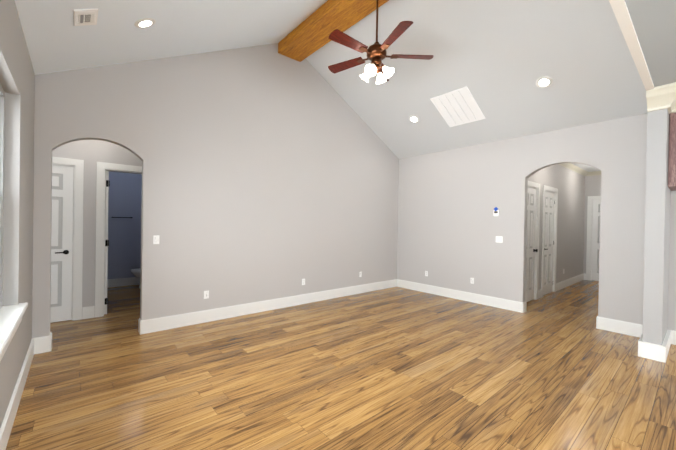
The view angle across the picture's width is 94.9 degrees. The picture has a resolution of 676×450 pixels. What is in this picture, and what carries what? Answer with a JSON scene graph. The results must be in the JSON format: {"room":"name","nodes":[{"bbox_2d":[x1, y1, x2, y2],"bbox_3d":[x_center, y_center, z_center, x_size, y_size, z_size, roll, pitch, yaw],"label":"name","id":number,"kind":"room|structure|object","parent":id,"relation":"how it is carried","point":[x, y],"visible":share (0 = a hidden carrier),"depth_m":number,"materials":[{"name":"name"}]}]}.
{"room":"living room","nodes":[
{"label":"living room","id":0,"kind":"room"},
{"bbox_2d":[0,0,34,427],"bbox_3d":[-0.524,-0.061,-0.094,0.250,3.052,9.055,1,0,-40],"label":"wall","id":1,"kind":"structure","parent":0,"point":[17,78],"depth_m":2.46,"materials":[{"name":"paint"}]},
{"bbox_2d":[0,84,4,308],"bbox_3d":[-1.333,-0.169,0.854,0.094,1.670,4.050,1,0,-40],"label":"window","id":2,"kind":"structure","parent":1,"relation":"in","point":[2,110],"depth_m":2.39,"materials":[{"name":"grey plastic"}]},
{"bbox_2d":[0,302,27,360],"bbox_3d":[-1.262,0.736,0.931,0.137,0.138,4.150,1,0,-40],"label":"window sill","id":3,"kind":"structure","parent":1,"relation":"attached to","point":[11,318],"depth_m":2.09,"materials":[{"name":"white wood"}]},
{"bbox_2d":[0,337,39,449],"bbox_3d":[-0.399,1.379,-0.038,0.039,0.175,8.935,1,0,-40],"label":"baseboard","id":4,"kind":"structure","parent":1,"relation":"attached to","point":[34,348],"depth_m":2.38,"materials":[{"name":"white wood"}]},
{"bbox_2d":[72,169,73,279],"bbox_3d":[-4.904,-0.136,4.887,1.370,3.000,0.120,1,0,-40],"label":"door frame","id":5,"kind":"structure","parent":0,"point":[73,191],"depth_m":5.20,"materials":[{"name":"white paint"}]},
{"bbox_2d":[52,140,141,316],"bbox_3d":[-3.527,-0.113,4.811,3.370,3.000,0.120,1,0,-40],"label":"wall","id":6,"kind":"structure","parent":0,"point":[91,153],"depth_m":4.61,"materials":[{"name":"grey paint"}]},
{"bbox_2d":[50,165,73,322],"bbox_3d":[-4.132,0.263,4.275,0.724,2.218,0.134,1,0,-40],"label":"closet door","id":7,"kind":"structure","parent":6,"relation":"in","point":[61,242],"depth_m":4.42,"materials":[{"name":"white wood"}]},
{"bbox_2d":[52,157,83,320],"bbox_3d":[-4.146,0.212,4.291,0.950,2.335,0.156,1,0,-40],"label":"door frame","id":8,"kind":"structure","parent":6,"relation":"attached to","point":[78,166],"depth_m":4.50,"materials":[{"name":"white wood"}]},
{"bbox_2d":[104,170,109,313],"bbox_3d":[-3.798,0.264,5.054,0.134,2.218,0.744,1,0,-40],"label":"bathroom door","id":9,"kind":"structure","parent":6,"relation":"in","point":[106,242],"depth_m":4.79,"materials":[{"name":"white wood"}]},
{"bbox_2d":[95,162,141,316],"bbox_3d":[-3.307,0.222,5.004,0.950,2.335,0.156,1,0,-40],"label":"door frame","id":10,"kind":"structure","parent":6,"relation":"attached to","point":[102,167],"depth_m":4.68,"materials":[{"name":"white wood"}]},
{"bbox_2d":[107,171,141,278],"bbox_3d":[-4.623,-0.145,7.081,2.100,3.000,0.120,1,0,-40],"label":"wall","id":11,"kind":"structure","parent":0,"point":[124,234],"depth_m":6.90,"materials":[{"name":"paint"}]},
{"bbox_2d":[107,277,140,287],"bbox_3d":[-4.720,1.267,6.937,1.430,0.175,0.016,1,0,-40],"label":"baseboard","id":12,"kind":"structure","parent":11,"relation":"attached to","point":[132,280],"depth_m":6.89,"materials":[{"name":"white"}]},
{"bbox_2d":[15,0,327,74],"bbox_3d":[0.713,-2.324,0.912,3.399,1.834,9.055,1,0,-40],"label":"ceiling","id":13,"kind":"structure","parent":0,"point":[56,40],"depth_m":3.33,"materials":[{"name":"paint"}]},
{"bbox_2d":[74,9,97,25],"bbox_3d":[-2.170,-1.785,2.670,0.159,0.086,0.270,1,0,-40],"label":"ceiling vent","id":14,"kind":"object","parent":13,"relation":"in","point":[83,17],"visible":1,"depth_m":2.65,"materials":[{"name":"white"}]},
{"bbox_2d":[134,18,155,27],"bbox_3d":[-1.932,-2.021,3.107,0.180,0.093,0.202,1,0,-40],"label":"recessed light","id":15,"kind":"object","parent":13,"relation":"in","point":[145,22],"visible":1,"depth_m":3.09,"materials":[{"name":"white"}]},
{"bbox_2d":[278,0,388,61],"bbox_3d":[0.539,-3.011,3.750,0.450,0.300,4.245,1,0,-40],"label":"ridge beam","id":16,"kind":"structure","parent":13,"relation":"attached to","point":[308,36],"depth_m":4.50,"materials":[{"name":"brown wood"}]},
{"bbox_2d":[328,0,433,83],"bbox_3d":[0.438,-2.323,3.788,1.306,1.080,1.348,1,0,-40],"label":"ceiling fan","id":17,"kind":"object","parent":16,"relation":"hanging from","point":[376,51],"visible":1,"depth_m":3.73,"materials":[{"name":"brown wood"}]},
{"bbox_2d":[32,43,398,337],"bbox_3d":[-1.008,-0.895,5.342,6.540,4.640,0.120,1,0,-40],"label":"wall","id":18,"kind":"structure","parent":0,"point":[269,172],"depth_m":4.74,"materials":[{"name":"grey paint"}]},
{"bbox_2d":[40,332,51,352],"bbox_3d":[-3.627,1.307,3.232,0.956,0.175,0.041,1,0,-40],"label":"baseboard","id":19,"kind":"structure","parent":18,"relation":"attached to","point":[45,341],"depth_m":3.41,"materials":[{"name":"white wood"}]},
{"bbox_2d":[153,235,159,243],"bbox_3d":[-2.397,0.195,4.097,0.070,0.115,0.011,1,0,-40],"label":"light switch","id":20,"kind":"object","parent":18,"relation":"attached to","point":[155,239],"visible":1,"depth_m":4.09,"materials":[{"name":"white plastic"}]},
{"bbox_2d":[204,290,208,298],"bbox_3d":[-1.918,1.015,4.522,0.070,0.115,0.008,1,0,-40],"label":"electrical outlet","id":21,"kind":"object","parent":18,"relation":"attached to","point":[206,294],"visible":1,"depth_m":4.52,"materials":[{"name":"white plastic"}]},
{"bbox_2d":[138,279,395,334],"bbox_3d":[-0.573,1.343,5.667,5.177,0.175,0.016,1,0,-40],"label":"baseboard","id":22,"kind":"structure","parent":18,"relation":"attached to","point":[180,320],"depth_m":4.92,"materials":[{"name":"white wood"}]},
{"bbox_2d":[6,280,675,449],"bbox_3d":[2.256,1.522,4.758,13.200,0.080,13.200,1,0,-40],"label":"floor","id":23,"kind":"structure","parent":0,"point":[396,368],"depth_m":2.89,"materials":[{"name":"brown wood"}]},
{"bbox_2d":[130,267,140,287],"bbox_3d":[-4.130,0.965,6.827,0.735,0.800,0.430,1,0,-40],"label":"toilet","id":24,"kind":"object","parent":23,"relation":"on","point":[136,272],"visible":0.15,"depth_m":6.57,"materials":[{"name":"white ceramic"}]},
{"bbox_2d":[306,0,647,158],"bbox_3d":[3.205,-2.327,3.030,3.141,1.771,9.055,1,0,-40],"label":"ceiling","id":25,"kind":"structure","parent":0,"point":[498,58],"depth_m":4.40,"materials":[{"name":"paint"}]},
{"bbox_2d":[409,115,418,122],"bbox_3d":[1.454,-2.023,5.934,0.179,0.096,0.202,1,0,-40],"label":"recessed light","id":26,"kind":"object","parent":25,"relation":"in","point":[413,119],"visible":1,"depth_m":5.92,"materials":[{"name":"white"}]},
{"bbox_2d":[430,86,484,126],"bbox_3d":[2.040,-1.986,5.293,0.662,0.357,0.650,1,0,-40],"label":"ceiling vent","id":27,"kind":"object","parent":25,"relation":"in","point":[460,106],"visible":0.96,"depth_m":5.27,"materials":[{"name":"white metal"}]},
{"bbox_2d":[536,76,552,87],"bbox_3d":[2.861,-1.980,4.307,0.179,0.096,0.202,1,0,-40],"label":"recessed light","id":28,"kind":"object","parent":25,"relation":"in","point":[544,81],"visible":1,"depth_m":4.30,"materials":[{"name":"white"}]},
{"bbox_2d":[397,113,675,330],"bbox_3d":[4.318,-0.006,4.022,0.120,3.052,9.055,1,0,-40],"label":"wall","id":29,"kind":"structure","parent":0,"point":[451,227],"depth_m":5.45,"materials":[{"name":"grey paint"}]},
{"bbox_2d":[396,279,523,312],"bbox_3d":[2.284,1.386,6.304,0.035,0.175,2.696,1,0,-40],"label":"baseboard","id":30,"kind":"structure","parent":29,"relation":"attached to","point":[511,305],"depth_m":6.04,"materials":[{"name":"white wood"}]},
{"bbox_2d":[493,207,498,215],"bbox_3d":[2.865,-0.244,5.621,0.026,0.172,0.090,1,0,-40],"label":"thermostat","id":31,"kind":"object","parent":29,"relation":"attached to","point":[495,211],"visible":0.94,"depth_m":5.61,"materials":[{"name":"white plastic"}]},
{"bbox_2d":[496,236,502,242],"bbox_3d":[2.899,0.260,5.586,0.011,0.115,0.120,1,0,-40],"label":"switch plate","id":32,"kind":"object","parent":29,"relation":"attached to","point":[499,239],"visible":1,"depth_m":5.58,"materials":[{"name":"white plastic"}]},
{"bbox_2d":[596,316,642,336],"bbox_3d":[3.948,1.425,4.347,0.035,0.175,0.506,1,0,-40],"label":"baseboard","id":33,"kind":"structure","parent":29,"relation":"attached to","point":[628,328],"depth_m":4.34,"materials":[{"name":"white wood"}]},
{"bbox_2d":[668,113,675,190],"bbox_3d":[4.376,-0.952,3.407,0.597,1.032,0.991,1,0,-40],"label":"upper cabinet","id":34,"kind":"object","parent":29,"relation":"attached to","point":[672,157],"visible":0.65,"depth_m":3.57,"materials":[{"name":"brown wood"}]},
{"bbox_2d":[672,330,675,344],"bbox_3d":[5.706,1.466,2.264,0.016,0.175,4.535,1,0,-40],"label":"baseboard","id":35,"kind":"structure","parent":29,"relation":"attached to","point":[673,332],"depth_m":3.95,"materials":[{"name":"white wood"}]},
{"bbox_2d":[528,164,584,299],"bbox_3d":[5.033,0.013,7.193,5.079,3.000,0.120,1,0,-40],"label":"wall","id":36,"kind":"structure","parent":0,"point":[568,184],"depth_m":7.58,"materials":[{"name":"grey paint"}]},
{"bbox_2d":[525,187,537,301],"bbox_3d":[3.677,0.381,6.019,0.724,2.218,0.159,1,0,-40],"label":"hall door","id":37,"kind":"structure","parent":36,"relation":"in","point":[530,241],"depth_m":6.09,"materials":[{"name":"white wood"}]},
{"bbox_2d":[528,181,539,299],"bbox_3d":[3.664,0.330,6.036,0.950,2.335,0.156,1,0,-40],"label":"door frame","id":38,"kind":"structure","parent":36,"relation":"attached to","point":[531,184],"depth_m":6.23,"materials":[{"name":"white wood"}]},
{"bbox_2d":[543,191,553,294],"bbox_3d":[4.582,0.391,6.788,0.738,2.218,0.134,1,0,-40],"label":"hall door","id":39,"kind":"structure","parent":36,"relation":"in","point":[549,242],"depth_m":6.80,"materials":[{"name":"white wood"}]},
{"bbox_2d":[541,185,557,296],"bbox_3d":[4.563,0.340,6.799,0.950,2.335,0.156,1,0,-40],"label":"door frame","id":40,"kind":"structure","parent":36,"relation":"attached to","point":[545,188],"depth_m":6.98,"materials":[{"name":"white wood"}]},
{"bbox_2d":[556,273,583,290],"bbox_3d":[5.931,1.436,7.886,2.550,0.175,0.030,1,0,-40],"label":"baseboard","id":41,"kind":"structure","parent":36,"relation":"attached to","point":[578,278],"depth_m":7.77,"materials":[{"name":"white wood"}]},
{"bbox_2d":[559,163,588,175],"bbox_3d":[5.078,-1.436,7.068,4.959,0.100,0.085,1,0,-40],"label":"crown molding","id":42,"kind":"structure","parent":36,"relation":"attached to","point":[570,166],"depth_m":7.86,"materials":[{"name":"beige wood"}]},
{"bbox_2d":[571,163,600,171],"bbox_3d":[5.511,-1.531,7.424,6.079,0.100,2.740,1,0,-40],"label":"ceiling","id":43,"kind":"structure","parent":0,"point":[587,168],"depth_m":7.94,"materials":[{"name":"paint"}]},
{"bbox_2d":[583,175,600,273],"bbox_3d":[7.382,0.045,8.258,0.120,3.000,1.540,1,0,-40],"label":"wall","id":44,"kind":"structure","parent":0,"point":[592,185],"depth_m":8.66,"materials":[{"name":"grey paint"}]},
{"bbox_2d":[586,196,600,279],"bbox_3d":[7.298,0.376,8.338,0.138,2.335,0.950,1,0,-40],"label":"door frame","id":45,"kind":"structure","parent":44,"relation":"attached to","point":[590,199],"depth_m":8.61,"materials":[{"name":"white wood"}]},
{"bbox_2d":[589,171,600,175],"bbox_3d":[7.325,-1.405,8.188,0.085,0.100,1.110,1,0,-40],"label":"crown molding","id":46,"kind":"structure","parent":44,"relation":"attached to","point":[595,173],"depth_m":8.51,"materials":[{"name":"beige wood"}]},
{"bbox_2d":[591,200,600,280],"bbox_3d":[7.287,0.426,8.330,0.134,2.218,0.724,1,0,-40],"label":"door","id":47,"kind":"structure","parent":44,"relation":"in","point":[595,240],"depth_m":8.53,"materials":[{"name":"white wood"}]},
{"bbox_2d":[609,0,653,90],"bbox_3d":[1.875,-2.325,2.071,6.270,1.648,0.065,1,0,-40],"label":"wall","id":48,"kind":"structure","parent":0,"point":[622,14],"depth_m":2.50,"materials":[{"name":"paint"}]},
{"bbox_2d":[625,0,675,86],"bbox_3d":[3.381,-1.536,0.288,6.210,0.100,4.625,1,0,-40],"label":"ceiling","id":49,"kind":"structure","parent":0,"point":[654,23],"depth_m":2.46,"materials":[{"name":"paint"}]},
{"bbox_2d":[642,108,670,344],"bbox_3d":[3.892,0.008,3.772,0.851,3.012,0.155,1,0,-40],"label":"wall","id":50,"kind":"structure","parent":0,"point":[656,260],"depth_m":3.50,"materials":[{"name":"paint"}]},
{"bbox_2d":[638,329,651,357],"bbox_3d":[3.796,1.425,3.841,0.883,0.175,0.032,1,0,-40],"label":"baseboard","id":51,"kind":"structure","parent":50,"relation":"attached to","point":[647,350],"depth_m":3.55,"materials":[{"name":"white wood"}]},
{"bbox_2d":[660,330,671,362],"bbox_3d":[3.902,1.428,3.686,0.842,0.175,0.032,1,0,-40],"label":"baseboard","id":52,"kind":"structure","parent":50,"relation":"attached to","point":[664,348],"depth_m":3.50,"materials":[{"name":"white wood"}]},
{"bbox_2d":[666,88,675,113],"bbox_3d":[5.229,-1.359,1.802,0.188,0.210,4.535,1,0,-40],"label":"crown molding","id":53,"kind":"structure","parent":50,"relation":"attached to","point":[671,93],"depth_m":3.38,"materials":[{"name":"beige wood"}]}
]}

